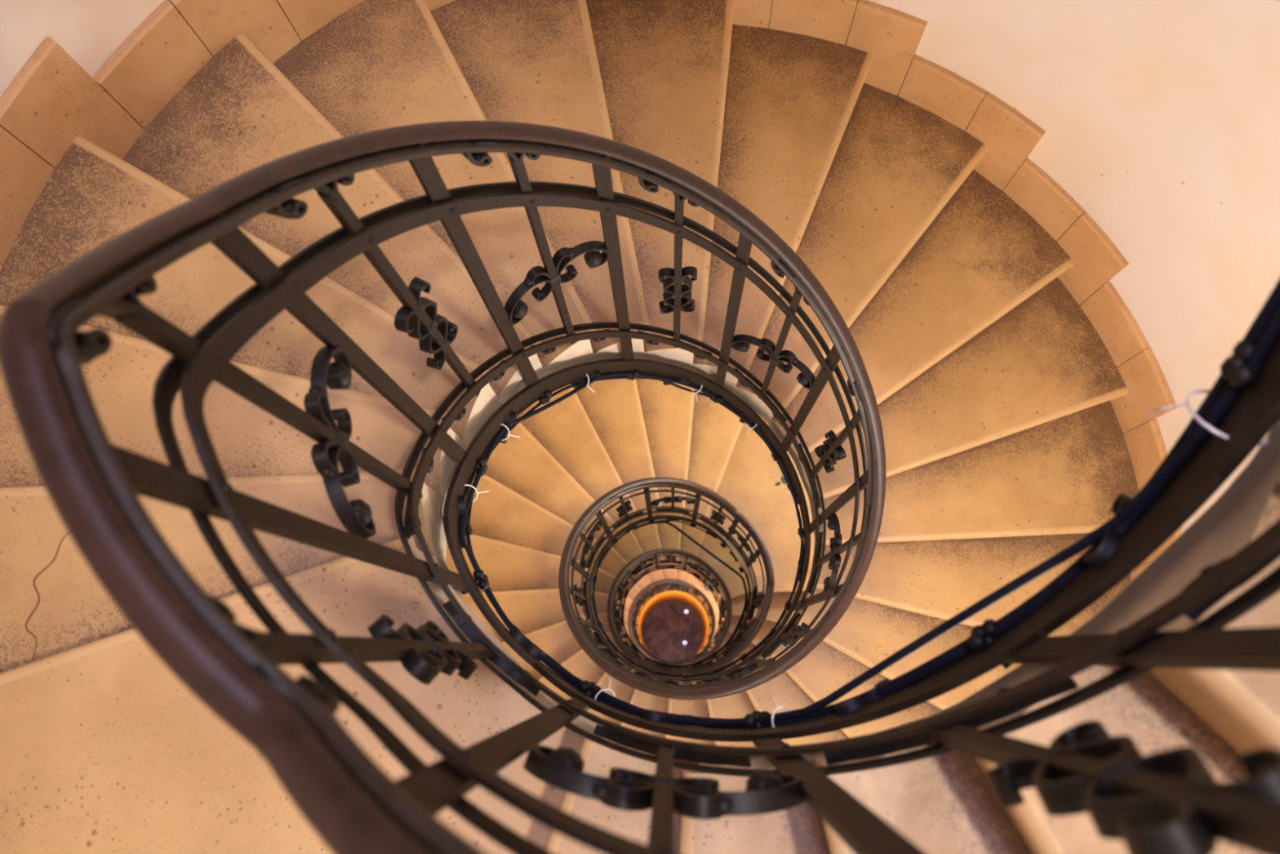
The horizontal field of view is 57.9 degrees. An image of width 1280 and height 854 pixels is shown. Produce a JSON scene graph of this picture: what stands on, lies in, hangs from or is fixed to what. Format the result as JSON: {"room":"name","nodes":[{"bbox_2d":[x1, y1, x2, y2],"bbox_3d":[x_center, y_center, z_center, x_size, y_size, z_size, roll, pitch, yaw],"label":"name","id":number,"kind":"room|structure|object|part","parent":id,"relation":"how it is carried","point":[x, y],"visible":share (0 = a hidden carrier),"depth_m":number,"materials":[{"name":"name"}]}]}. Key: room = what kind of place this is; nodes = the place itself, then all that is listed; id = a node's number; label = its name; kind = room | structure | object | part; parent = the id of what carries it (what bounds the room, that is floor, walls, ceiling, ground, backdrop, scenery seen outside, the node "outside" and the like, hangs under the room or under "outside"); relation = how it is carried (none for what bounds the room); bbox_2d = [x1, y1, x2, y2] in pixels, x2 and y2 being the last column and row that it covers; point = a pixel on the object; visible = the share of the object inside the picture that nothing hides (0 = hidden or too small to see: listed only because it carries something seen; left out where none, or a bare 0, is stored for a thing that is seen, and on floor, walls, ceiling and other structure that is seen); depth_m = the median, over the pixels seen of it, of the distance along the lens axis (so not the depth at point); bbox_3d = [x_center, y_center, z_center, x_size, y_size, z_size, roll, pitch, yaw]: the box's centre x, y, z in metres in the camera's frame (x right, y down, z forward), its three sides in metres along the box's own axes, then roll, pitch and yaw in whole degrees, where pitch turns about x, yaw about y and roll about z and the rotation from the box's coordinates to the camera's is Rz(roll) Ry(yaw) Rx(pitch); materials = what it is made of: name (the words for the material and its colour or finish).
{"room":"spiral staircase","nodes":[
{"label":"spiral staircase","id":0,"kind":"room"},
{"bbox_2d":[0,0,1279,532],"bbox_3d":[0.244,1.125,7.631,3.848,23.418,3.848,0,79,1],"label":"wall","id":1,"kind":"structure","parent":0,"point":[1160,119],"depth_m":3.21,"materials":[{"name":"beige paint"}]},
{"bbox_2d":[0,535,604,853],"bbox_3d":[-0.621,0.973,1.936,1.372,0.294,1.324,-19,79,-2],"label":"stair landing","id":2,"kind":"structure","parent":1,"relation":"attached to","point":[104,749],"depth_m":1.88,"materials":[{"name":"stone"}]},
{"bbox_2d":[545,737,698,853],"bbox_3d":[-0.036,1.085,1.705,0.493,0.294,1.187,19,80,5],"label":"stair step","id":3,"kind":"structure","parent":2,"relation":"on","point":[598,759],"depth_m":1.66,"materials":[{"name":"stone"}]},
{"bbox_2d":[679,753,831,853],"bbox_3d":[0.273,1.039,1.512,0.493,0.294,1.187,3,79,2],"label":"stair step","id":4,"kind":"structure","parent":3,"relation":"on","point":[798,829],"depth_m":1.47,"materials":[{"name":"stone"}]},
{"bbox_2d":[808,715,1031,853],"bbox_3d":[0.567,0.908,1.336,0.493,0.294,1.187,-13,79,-1],"label":"stair step","id":5,"kind":"structure","parent":4,"relation":"on","point":[944,803],"depth_m":1.29,"materials":[{"name":"stone"}]},
{"bbox_2d":[932,632,1257,853],"bbox_3d":[0.822,0.697,1.177,0.493,0.294,1.187,-29,80,-4],"label":"stair step","id":6,"kind":"structure","parent":5,"relation":"on","point":[1143,708],"depth_m":1.12,"materials":[{"name":"stone"}]},
{"bbox_2d":[1071,481,1279,754],"bbox_3d":[1.017,0.422,1.032,1.187,0.294,0.493,44,83,9],"label":"stair step","id":7,"kind":"structure","parent":6,"relation":"on","point":[1242,707],"depth_m":1.02,"materials":[{"name":"stone"}]},
{"bbox_2d":[445,534,587,593],"bbox_3d":[-0.895,0.855,6.319,1.187,0.294,0.493,13,80,4],"label":"stair step","id":8,"kind":"structure","parent":1,"relation":"attached to","point":[508,566],"depth_m":6.19,"materials":[{"name":"stone"}]},
{"bbox_2d":[461,588,588,642],"bbox_3d":[-0.858,1.127,6.092,1.187,0.294,0.493,-3,79,1],"label":"stair step","id":9,"kind":"structure","parent":8,"relation":"on","point":[530,611],"depth_m":5.97,"materials":[{"name":"stone"}]},
{"bbox_2d":[501,613,595,679],"bbox_3d":[-0.736,1.376,5.868,1.187,0.294,0.493,-19,79,-2],"label":"stair step","id":10,"kind":"structure","parent":1,"relation":"attached to","point":[557,641],"depth_m":5.77,"materials":[{"name":"stone"}]},
{"bbox_2d":[538,648,604,699],"bbox_3d":[-0.538,1.578,5.650,1.187,0.294,0.493,-35,80,-5],"label":"stair step","id":11,"kind":"structure","parent":10,"relation":"on","point":[580,664],"depth_m":5.57,"materials":[{"name":"stone"}]},
{"bbox_2d":[586,671,634,724],"bbox_3d":[-0.281,1.715,5.444,0.493,0.294,1.187,38,82,8],"label":"stair step","id":12,"kind":"structure","parent":11,"relation":"on","point":[623,691],"depth_m":5.38,"materials":[{"name":"stone"}]},
{"bbox_2d":[620,688,668,737],"bbox_3d":[0.015,1.772,5.253,0.493,0.294,1.187,21,80,5],"label":"stair step","id":13,"kind":"structure","parent":12,"relation":"on","point":[640,699],"depth_m":5.21,"materials":[{"name":"stone"}]},
{"bbox_2d":[665,697,715,744],"bbox_3d":[0.324,1.742,5.078,0.493,0.294,1.187,5,79,3],"label":"stair step","id":14,"kind":"structure","parent":13,"relation":"on","point":[699,708],"depth_m":5.03,"materials":[{"name":"stone"}]},
{"bbox_2d":[706,690,755,746],"bbox_3d":[0.622,1.626,4.920,0.493,0.294,1.187,-11,79,-1],"label":"stair step","id":15,"kind":"structure","parent":14,"relation":"on","point":[737,705],"depth_m":4.86,"materials":[{"name":"stone"}]},
{"bbox_2d":[742,653,848,745],"bbox_3d":[0.884,1.429,4.779,0.493,0.294,1.187,-27,79,-4],"label":"stair step","id":16,"kind":"structure","parent":15,"relation":"on","point":[786,692],"depth_m":4.70,"materials":[{"name":"stone"}]},
{"bbox_2d":[770,621,942,737],"bbox_3d":[1.089,1.166,4.653,0.493,0.294,1.187,-43,81,-7],"label":"stair step","id":17,"kind":"structure","parent":16,"relation":"on","point":[825,668],"depth_m":4.54,"materials":[{"name":"stone"}]},
{"bbox_2d":[484,422,615,542],"bbox_3d":[-0.704,0.336,6.760,0.493,0.294,1.187,-43,81,-7],"label":"stair step","id":18,"kind":"structure","parent":1,"relation":"attached to","point":[522,464],"depth_m":6.62,"materials":[{"name":"stone"}]},
{"bbox_2d":[470,473,597,569],"bbox_3d":[-0.842,0.583,6.543,1.187,0.294,0.493,29,81,7],"label":"stair step","id":19,"kind":"structure","parent":18,"relation":"on","point":[500,513],"depth_m":6.40,"materials":[{"name":"stone"}]},
{"bbox_2d":[0,0,1182,582],"bbox_3d":[0.168,0.557,4.723,3.346,5.744,3.345,0,79,1],"label":"baseboard","id":20,"kind":"structure","parent":1,"relation":"attached to","point":[52,101],"depth_m":3.51,"materials":[{"name":"stone"}]},
{"bbox_2d":[588,613,610,634],"bbox_3d":[-0.761,1.849,9.773,1.187,0.294,0.490,-3,79,1],"label":"stair step","id":21,"kind":"structure","parent":1,"relation":"attached to","point":[602,617],"depth_m":9.66,"materials":[{"name":"stone"}]},
{"bbox_2d":[587,564,624,599],"bbox_3d":[-0.745,1.327,10.319,1.187,0.294,0.490,29,81,7],"label":"stair step","id":22,"kind":"structure","parent":1,"relation":"attached to","point":[605,580],"depth_m":10.15,"materials":[{"name":"stone"}]},
{"bbox_2d":[587,589,617,613],"bbox_3d":[-0.797,1.588,10.047,1.187,0.294,0.490,13,80,4],"label":"stair step","id":23,"kind":"structure","parent":22,"relation":"on","point":[601,598],"depth_m":9.90,"materials":[{"name":"stone"}]},
{"bbox_2d":[603,631,619,648],"bbox_3d":[-0.640,2.087,9.501,1.187,0.294,0.490,-19,79,-2],"label":"stair step","id":24,"kind":"structure","parent":1,"relation":"attached to","point":[609,633],"depth_m":9.41,"materials":[{"name":"stone"}]},
{"bbox_2d":[617,648,629,664],"bbox_3d":[-0.444,2.279,9.237,1.187,0.294,0.490,-35,80,-5],"label":"stair step","id":25,"kind":"structure","parent":1,"relation":"attached to","point":[624,663],"depth_m":9.17,"materials":[{"name":"stone"}]},
{"bbox_2d":[629,664,648,675],"bbox_3d":[-0.190,2.405,8.983,0.490,0.294,1.187,38,82,8],"label":"stair step","id":26,"kind":"structure","parent":25,"relation":"on","point":[633,669],"depth_m":8.93,"materials":[{"name":"stone"}]},
{"bbox_2d":[617,595,635,613],"bbox_3d":[-0.642,2.119,14.331,1.187,0.294,0.488,28,81,7],"label":"stair step","id":27,"kind":"structure","parent":1,"relation":"attached to","point":[628,602],"depth_m":14.16,"materials":[{"name":"stone"}]},
{"bbox_2d":[617,611,628,625],"bbox_3d":[-0.691,2.383,14.078,1.187,0.294,0.488,12,80,4],"label":"stair step","id":28,"kind":"structure","parent":27,"relation":"on","point":[625,615],"depth_m":13.93,"materials":[{"name":"stone"}]},
{"bbox_2d":[621,625,630,639],"bbox_3d":[-0.653,2.646,13.823,1.187,0.294,0.488,-4,79,1],"label":"stair step","id":29,"kind":"structure","parent":28,"relation":"on","point":[626,626],"depth_m":13.71,"materials":[{"name":"stone"}]},
{"bbox_2d":[653,512,682,561],"bbox_3d":[0.176,0.729,11.301,0.490,0.294,1.187,4,79,2],"label":"stair step","id":30,"kind":"structure","parent":1,"relation":"attached to","point":[669,536],"depth_m":11.09,"materials":[{"name":"stone"}]},
{"bbox_2d":[627,513,663,565],"bbox_3d":[-0.129,0.775,11.078,0.490,0.294,1.187,-12,79,-1],"label":"stair step","id":31,"kind":"structure","parent":30,"relation":"on","point":[646,536],"depth_m":10.87,"materials":[{"name":"stone"}]},
{"bbox_2d":[605,522,648,569],"bbox_3d":[-0.397,0.900,10.838,0.490,0.294,1.187,-28,80,-4],"label":"stair step","id":32,"kind":"structure","parent":31,"relation":"on","point":[628,547],"depth_m":10.64,"materials":[{"name":"stone"}]},
{"bbox_2d":[591,540,634,582],"bbox_3d":[-0.608,1.090,10.584,0.490,0.294,1.187,-44,81,-7],"label":"stair step","id":33,"kind":"structure","parent":32,"relation":"on","point":[613,562],"depth_m":10.40,"materials":[{"name":"stone"}]},
{"bbox_2d":[690,527,754,599],"bbox_3d":[1.086,0.971,11.674,1.374,0.294,1.328,-17,79,-2],"label":"stair landing","id":34,"kind":"structure","parent":1,"relation":"attached to","point":[733,581],"depth_m":11.45,"materials":[{"name":"stone"}]},
{"bbox_2d":[607,548,773,677],"bbox_3d":[0.276,1.383,8.948,1.017,5.635,1.022,-7,79,0],"label":"balustrade","id":35,"kind":"object","parent":34,"relation":"on","point":[739,644],"visible":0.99,"depth_m":8.57,"materials":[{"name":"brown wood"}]},
{"bbox_2d":[621,566,745,667],"bbox_3d":[0.304,1.595,10.036,0.933,4.845,0.934,0,79,1],"label":"cable","id":36,"kind":"object","parent":35,"relation":"attached to","point":[662,566],"visible":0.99,"depth_m":9.03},
{"bbox_2d":[622,520,747,666],"bbox_3d":[0.291,1.451,9.297,0.926,4.904,0.926,0,79,1],"label":"cable","id":37,"kind":"object","parent":35,"relation":"attached to","point":[656,522],"visible":1,"depth_m":8.14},
{"bbox_2d":[679,514,706,565],"bbox_3d":[0.494,0.768,11.507,0.490,0.294,1.187,20,80,5],"label":"stair step","id":38,"kind":"structure","parent":34,"relation":"on","point":[686,544],"depth_m":11.29,"materials":[{"name":"stone"}]},
{"bbox_2d":[715,660,736,677],"bbox_3d":[0.965,2.089,8.126,0.490,0.294,1.187,-27,79,-4],"label":"stair step","id":39,"kind":"structure","parent":1,"relation":"attached to","point":[731,660],"depth_m":8.07,"materials":[{"name":"stone"}]},
{"bbox_2d":[733,638,763,667],"bbox_3d":[1.169,1.820,7.951,0.490,0.294,1.187,-43,81,-6],"label":"stair step","id":40,"kind":"structure","parent":39,"relation":"on","point":[751,646],"depth_m":7.87,"materials":[{"name":"stone"}]},
{"bbox_2d":[746,615,785,645],"bbox_3d":[1.301,1.502,7.787,1.187,0.294,0.490,30,81,7],"label":"stair step","id":41,"kind":"structure","parent":40,"relation":"on","point":[767,625],"depth_m":7.68,"materials":[{"name":"stone"}]},
{"bbox_2d":[753,591,804,625],"bbox_3d":[1.348,1.158,7.631,1.187,0.294,0.490,14,80,4],"label":"stair step","id":42,"kind":"structure","parent":41,"relation":"on","point":[779,600],"depth_m":7.49,"materials":[{"name":"stone"}]},
{"bbox_2d":[702,415,814,592],"bbox_3d":[1.141,0.302,7.582,1.489,0.294,1.542,-2,79,1],"label":"stair landing","id":43,"kind":"structure","parent":1,"relation":"attached to","point":[750,477],"depth_m":7.40,"materials":[{"name":"stone"}]},
{"bbox_2d":[15,120,885,699],"bbox_3d":[0.155,0.457,4.212,1.022,7.007,1.022,-40,81,-6],"label":"balustrade","id":44,"kind":"object","parent":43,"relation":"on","point":[108,281],"visible":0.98,"depth_m":2.04,"materials":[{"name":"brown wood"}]},
{"bbox_2d":[464,484,488,502],"bbox_3d":[-0.351,0.141,2.423,0.063,0.058,0.036,0,79,1],"label":"cable tie","id":45,"kind":"object","parent":44,"relation":"attached to","point":[476,490],"visible":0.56,"depth_m":2.41,"materials":[{"name":"white plastic"}]},
{"bbox_2d":[501,423,519,440],"bbox_3d":[-0.319,0.014,2.738,0.063,0.058,0.037,0,79,1],"label":"cable tie","id":46,"kind":"object","parent":44,"relation":"attached to","point":[501,424],"visible":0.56,"depth_m":2.73,"materials":[{"name":"white plastic"}]},
{"bbox_2d":[586,373,594,391],"bbox_3d":[-0.153,-0.121,3.167,0.036,0.058,0.060,-24,79,-3],"label":"cable tie","id":47,"kind":"object","parent":44,"relation":"attached to","point":[586,373],"visible":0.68,"depth_m":3.15,"materials":[{"name":"white plastic"}]},
{"bbox_2d":[459,372,804,677],"bbox_3d":[0.166,0.523,4.548,0.936,4.744,0.937,0,79,1],"label":"cable","id":48,"kind":"object","parent":44,"relation":"attached to","point":[463,520],"visible":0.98,"depth_m":3.64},
{"bbox_2d":[465,376,802,675],"bbox_3d":[0.170,0.585,4.877,0.934,5.437,0.933,0,79,1],"label":"cable","id":49,"kind":"object","parent":44,"relation":"attached to","point":[467,527],"visible":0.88,"depth_m":3.29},
{"bbox_2d":[0,297,1279,853],"bbox_3d":[0.108,-0.294,0.218,0.893,4.138,1.022,25,81,6],"label":"balustrade","id":50,"kind":"object","parent":44,"relation":"attached to","point":[1169,801],"visible":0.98,"depth_m":0.84,"materials":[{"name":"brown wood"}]},
{"bbox_3d":[0.111,-0.395,-0.445,0.829,2.501,1.022,35,82,8],"label":"handrail","id":51,"kind":"part","parent":50,"relation":"part of","materials":[{"name":"brown wood"}]},
{"bbox_2d":[594,676,615,713],"bbox_3d":[-0.061,0.469,2.023,0.037,0.058,0.063,0,79,1],"label":"cable tie","id":52,"kind":"object","parent":50,"relation":"attached to","point":[608,688],"visible":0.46,"depth_m":2.01,"materials":[{"name":"white plastic"}]},
{"bbox_2d":[767,693,790,727],"bbox_3d":[0.203,0.413,1.652,0.037,0.058,0.060,0,79,1],"label":"cable tie","id":53,"kind":"object","parent":50,"relation":"attached to","point":[769,695],"visible":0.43,"depth_m":1.64,"materials":[{"name":"white plastic"}]},
{"bbox_2d":[464,303,1279,726],"bbox_3d":[0.133,0.200,1.498,0.918,1.406,0.390,-10,79,-1],"label":"cable","id":54,"kind":"object","parent":50,"relation":"attached to","point":[1271,331],"visible":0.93,"depth_m":1.27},
{"bbox_2d":[542,278,1279,728],"bbox_3d":[0.237,-0.076,1.091,0.591,2.336,0.948,23,80,6],"label":"cable","id":55,"kind":"object","parent":50,"relation":"attached to","point":[1255,331],"visible":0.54,"depth_m":1.27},
{"bbox_2d":[1146,389,1272,446],"bbox_3d":[0.517,-0.008,1.039,0.095,0.070,0.062,0,79,1],"label":"cable tie","id":56,"kind":"object","parent":50,"relation":"attached to","point":[1187,404],"visible":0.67,"depth_m":1.03,"materials":[{"name":"white plastic"}]},
{"bbox_2d":[690,384,702,401],"bbox_3d":[0.179,-0.117,3.661,0.036,0.058,0.064,0,79,1],"label":"cable tie","id":57,"kind":"object","parent":44,"relation":"attached to","point":[701,384],"visible":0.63,"depth_m":3.65,"materials":[{"name":"white plastic"}]},
{"bbox_2d":[680,389,743,520],"bbox_3d":[0.404,-0.014,7.490,0.493,0.294,1.187,21,80,5],"label":"stair step","id":58,"kind":"structure","parent":43,"relation":"on","point":[716,429],"depth_m":7.32,"materials":[{"name":"stone"}]},
{"bbox_2d":[635,378,695,513],"bbox_3d":[0.086,-0.049,7.332,0.493,0.294,1.187,5,79,2],"label":"stair step","id":59,"kind":"structure","parent":58,"relation":"on","point":[667,411],"depth_m":7.17,"materials":[{"name":"stone"}]},
{"bbox_2d":[573,378,661,518],"bbox_3d":[-0.221,0.004,7.158,0.493,0.294,1.187,-11,79,-1],"label":"stair step","id":60,"kind":"structure","parent":59,"relation":"on","point":[614,409],"depth_m":7.01,"materials":[{"name":"stone"}]},
{"bbox_2d":[515,383,636,528],"bbox_3d":[-0.491,0.137,6.966,0.493,0.294,1.187,-27,79,-4],"label":"stair step","id":61,"kind":"structure","parent":60,"relation":"on","point":[565,429],"depth_m":6.82,"materials":[{"name":"stone"}]},
{"bbox_2d":[796,584,1022,710],"bbox_3d":[1.220,0.855,4.537,1.187,0.294,0.493,29,81,7],"label":"stair step","id":62,"kind":"structure","parent":1,"relation":"attached to","point":[868,633],"depth_m":4.40,"materials":[{"name":"stone"}]},
{"bbox_2d":[811,533,1130,635],"bbox_3d":[1.265,0.518,4.429,1.187,0.294,0.493,13,80,4],"label":"stair step","id":63,"kind":"structure","parent":62,"relation":"on","point":[940,579],"depth_m":4.28,"materials":[{"name":"stone"}]},
{"bbox_2d":[809,400,1138,545],"bbox_3d":[1.221,0.180,4.324,1.187,0.294,0.493,-3,79,1],"label":"stair step","id":64,"kind":"structure","parent":63,"relation":"on","point":[1065,474],"depth_m":4.16,"materials":[{"name":"stone"}]},
{"bbox_2d":[794,276,1128,502],"bbox_3d":[1.091,-0.134,4.216,1.187,0.294,0.493,-19,79,-2],"label":"stair step","id":65,"kind":"structure","parent":1,"relation":"attached to","point":[1042,361],"depth_m":4.06,"materials":[{"name":"stone"}]},
{"bbox_2d":[768,169,1074,462],"bbox_3d":[0.885,-0.402,4.101,1.187,0.294,0.493,-35,80,-5],"label":"stair step","id":66,"kind":"structure","parent":65,"relation":"on","point":[983,255],"depth_m":3.96,"materials":[{"name":"stone"}]},
{"bbox_2d":[734,83,988,424],"bbox_3d":[0.619,-0.608,3.955,0.493,0.294,1.187,38,82,8],"label":"stair step","id":67,"kind":"structure","parent":66,"relation":"on","point":[896,163],"depth_m":3.83,"materials":[{"name":"stone"}]},
{"bbox_2d":[692,23,874,393],"bbox_3d":[0.315,-0.735,3.794,0.493,0.294,1.187,21,80,5],"label":"stair step","id":68,"kind":"structure","parent":67,"relation":"on","point":[791,98],"depth_m":3.68,"materials":[{"name":"stone"}]},
{"bbox_2d":[586,0,734,370],"bbox_3d":[-0.004,-0.775,3.616,0.493,0.294,1.187,5,79,3],"label":"stair step","id":69,"kind":"structure","parent":68,"relation":"on","point":[664,64],"depth_m":3.51,"materials":[{"name":"stone"}]},
{"bbox_2d":[430,0,651,360],"bbox_3d":[-0.311,-0.729,3.422,0.493,0.294,1.187,-11,79,-1],"label":"stair step","id":70,"kind":"structure","parent":69,"relation":"on","point":[525,61],"depth_m":3.32,"materials":[{"name":"stone"}]},
{"bbox_2d":[273,0,595,375],"bbox_3d":[-0.584,-0.602,3.211,0.493,0.294,1.187,-27,79,-4],"label":"stair step","id":71,"kind":"structure","parent":70,"relation":"on","point":[379,64],"depth_m":3.12,"materials":[{"name":"stone"}]},
{"bbox_2d":[122,32,546,404],"bbox_3d":[-0.798,-0.408,2.985,0.493,0.294,1.187,-43,81,-6],"label":"stair step","id":72,"kind":"structure","parent":71,"relation":"on","point":[238,114],"depth_m":2.89,"materials":[{"name":"stone"}]},
{"bbox_2d":[0,135,502,446],"bbox_3d":[-0.939,-0.167,2.748,1.187,0.294,0.493,30,81,7],"label":"stair step","id":73,"kind":"structure","parent":72,"relation":"on","point":[92,197],"depth_m":2.63,"materials":[{"name":"stone"}]},
{"bbox_2d":[0,304,467,497],"bbox_3d":[-0.995,0.101,2.503,1.187,0.294,0.493,14,80,4],"label":"stair step","id":74,"kind":"structure","parent":73,"relation":"on","point":[247,440],"depth_m":2.37,"materials":[{"name":"stone"}]},
{"bbox_2d":[0,468,446,672],"bbox_3d":[-0.961,0.371,2.256,1.187,0.295,0.493,-3,79,1],"label":"stair step","id":75,"kind":"structure","parent":74,"relation":"on","point":[52,602],"depth_m":2.13,"materials":[{"name":"stone"}]},
{"bbox_2d":[1218,419,1279,497],"bbox_3d":[1.136,0.102,0.898,1.187,0.294,0.493,27,81,6],"label":"stair step","id":76,"kind":"structure","parent":1,"relation":"attached to","point":[1263,468],"depth_m":1.01,"materials":[{"name":"stone"}]},
{"bbox_3d":[0.102,2.453,8.744,0.491,0.295,1.187,21,80,5],"label":"stair step","id":77,"kind":"structure","parent":1,"relation":"attached to","visible":0},
{"bbox_2d":[669,676,691,684],"bbox_3d":[0.409,2.415,8.521,0.490,0.294,1.187,5,79,3],"label":"stair step","id":78,"kind":"structure","parent":77,"relation":"on","point":[681,682],"depth_m":8.48,"materials":[{"name":"stone"}]},
{"bbox_2d":[691,675,713,684],"bbox_3d":[0.704,2.292,8.315,0.490,0.294,1.187,-11,79,-1],"label":"stair step","id":79,"kind":"structure","parent":78,"relation":"on","point":[692,682],"depth_m":8.27,"materials":[{"name":"stone"}]},
{"bbox_3d":[1.070,2.910,12.309,0.488,0.295,1.187,-26,79,-4],"label":"stair step","id":80,"kind":"structure","parent":1,"relation":"attached to","visible":0},
{"bbox_2d":[710,645,724,661],"bbox_3d":[1.275,2.646,12.152,0.488,0.294,1.187,-42,81,-6],"label":"stair step","id":81,"kind":"structure","parent":80,"relation":"on","point":[720,646],"depth_m":12.07,"materials":[{"name":"stone"}]},
{"bbox_2d":[720,631,736,648],"bbox_3d":[1.409,2.335,12.007,1.187,0.294,0.488,30,81,7],"label":"stair step","id":82,"kind":"structure","parent":81,"relation":"on","point":[729,633],"depth_m":11.90,"materials":[{"name":"stone"}]},
{"bbox_2d":[724,613,749,633],"bbox_3d":[1.459,1.997,11.869,1.187,0.294,0.488,14,80,4],"label":"stair step","id":83,"kind":"structure","parent":82,"relation":"on","point":[735,619],"depth_m":11.73,"materials":[{"name":"stone"}]},
{"bbox_2d":[723,591,752,615],"bbox_3d":[1.422,1.656,11.734,1.187,0.294,0.488,-1,79,1],"label":"stair step","id":84,"kind":"structure","parent":83,"relation":"on","point":[738,602],"depth_m":11.57,"materials":[{"name":"stone"}]},
{"bbox_2d":[642,600,703,662],"bbox_3d":[0.548,3.388,19.217,3.848,0.200,3.848,0,79,1],"label":"floor","id":85,"kind":"structure","parent":0,"point":[666,625],"depth_m":19.12,"materials":[{"name":"stone"}]},
{"bbox_2d":[681,640,687,645],"bbox_3d":[0.738,3.553,19.075,0.094,0.027,0.094,0,79,1],"label":"floor light","id":86,"kind":"object","parent":85,"relation":"on","point":[684,642],"visible":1,"depth_m":19.07,"materials":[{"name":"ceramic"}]},
{"bbox_2d":[683,608,688,613],"bbox_3d":[0.768,3.056,19.171,0.094,0.027,0.094,0,79,1],"label":"floor light","id":87,"kind":"object","parent":85,"relation":"on","point":[686,611],"visible":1,"depth_m":19.16,"materials":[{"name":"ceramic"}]},
{"bbox_2d":[636,588,711,660],"bbox_3d":[0.496,3.005,17.254,1.170,3.802,1.170,0,79,1],"label":"wall","id":88,"kind":"structure","parent":0,"point":[686,597],"depth_m":17.56,"materials":[{"name":"orange paint"}]},
{"bbox_2d":[667,569,724,650],"bbox_3d":[0.446,2.629,15.330,3.348,0.120,3.348,0,79,1],"label":"ground","id":89,"kind":"structure","parent":0,"point":[693,580],"depth_m":15.34,"materials":[{"name":"stone"}]},
{"bbox_2d":[632,582,715,662],"bbox_3d":[0.434,2.536,14.853,1.022,1.493,1.022,-13,79,-1],"label":"balustrade","id":90,"kind":"object","parent":89,"relation":"on","point":[696,592],"visible":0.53,"depth_m":14.30,"materials":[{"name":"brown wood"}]},
{"bbox_2d":[627,578,732,668],"bbox_3d":[0.382,2.151,12.868,1.018,5.342,1.016,0,79,1],"label":"balustrade","id":91,"kind":"object","parent":89,"relation":"on","point":[724,626],"visible":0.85,"depth_m":12.47,"materials":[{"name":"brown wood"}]},
{"bbox_2d":[635,589,720,662],"bbox_3d":[0.372,2.295,13.439,0.936,3.562,0.853,37,82,8],"label":"cable","id":92,"kind":"object","parent":91,"relation":"attached to","point":[664,589],"visible":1,"depth_m":13.00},
{"bbox_2d":[676,564,692,582],"bbox_3d":[0.579,1.532,15.427,0.488,0.294,1.187,19,80,5],"label":"stair step","id":93,"kind":"structure","parent":89,"relation":"on","point":[682,575],"depth_m":15.19,"materials":[{"name":"stone"}]},
{"bbox_2d":[660,563,677,578],"bbox_3d":[0.264,1.500,15.239,0.488,0.294,1.187,3,79,2],"label":"stair step","id":94,"kind":"structure","parent":93,"relation":"on","point":[667,573],"depth_m":15.01,"materials":[{"name":"stone"}]},
{"bbox_2d":[644,562,663,582],"bbox_3d":[-0.038,1.554,15.034,0.488,0.294,1.187,-13,79,-1],"label":"stair step","id":95,"kind":"structure","parent":94,"relation":"on","point":[657,575],"depth_m":14.81,"materials":[{"name":"stone"}]},
{"bbox_2d":[632,569,653,590],"bbox_3d":[-0.302,1.684,14.812,0.488,0.294,1.187,-28,80,-4],"label":"stair step","id":96,"kind":"structure","parent":95,"relation":"on","point":[645,580],"depth_m":14.60,"materials":[{"name":"stone"}]},
{"bbox_2d":[626,579,640,601],"bbox_3d":[-0.509,1.879,14.577,0.488,0.294,1.187,-44,81,-7],"label":"stair step","id":97,"kind":"structure","parent":96,"relation":"on","point":[635,589],"depth_m":14.38,"materials":[{"name":"stone"}]}
]}

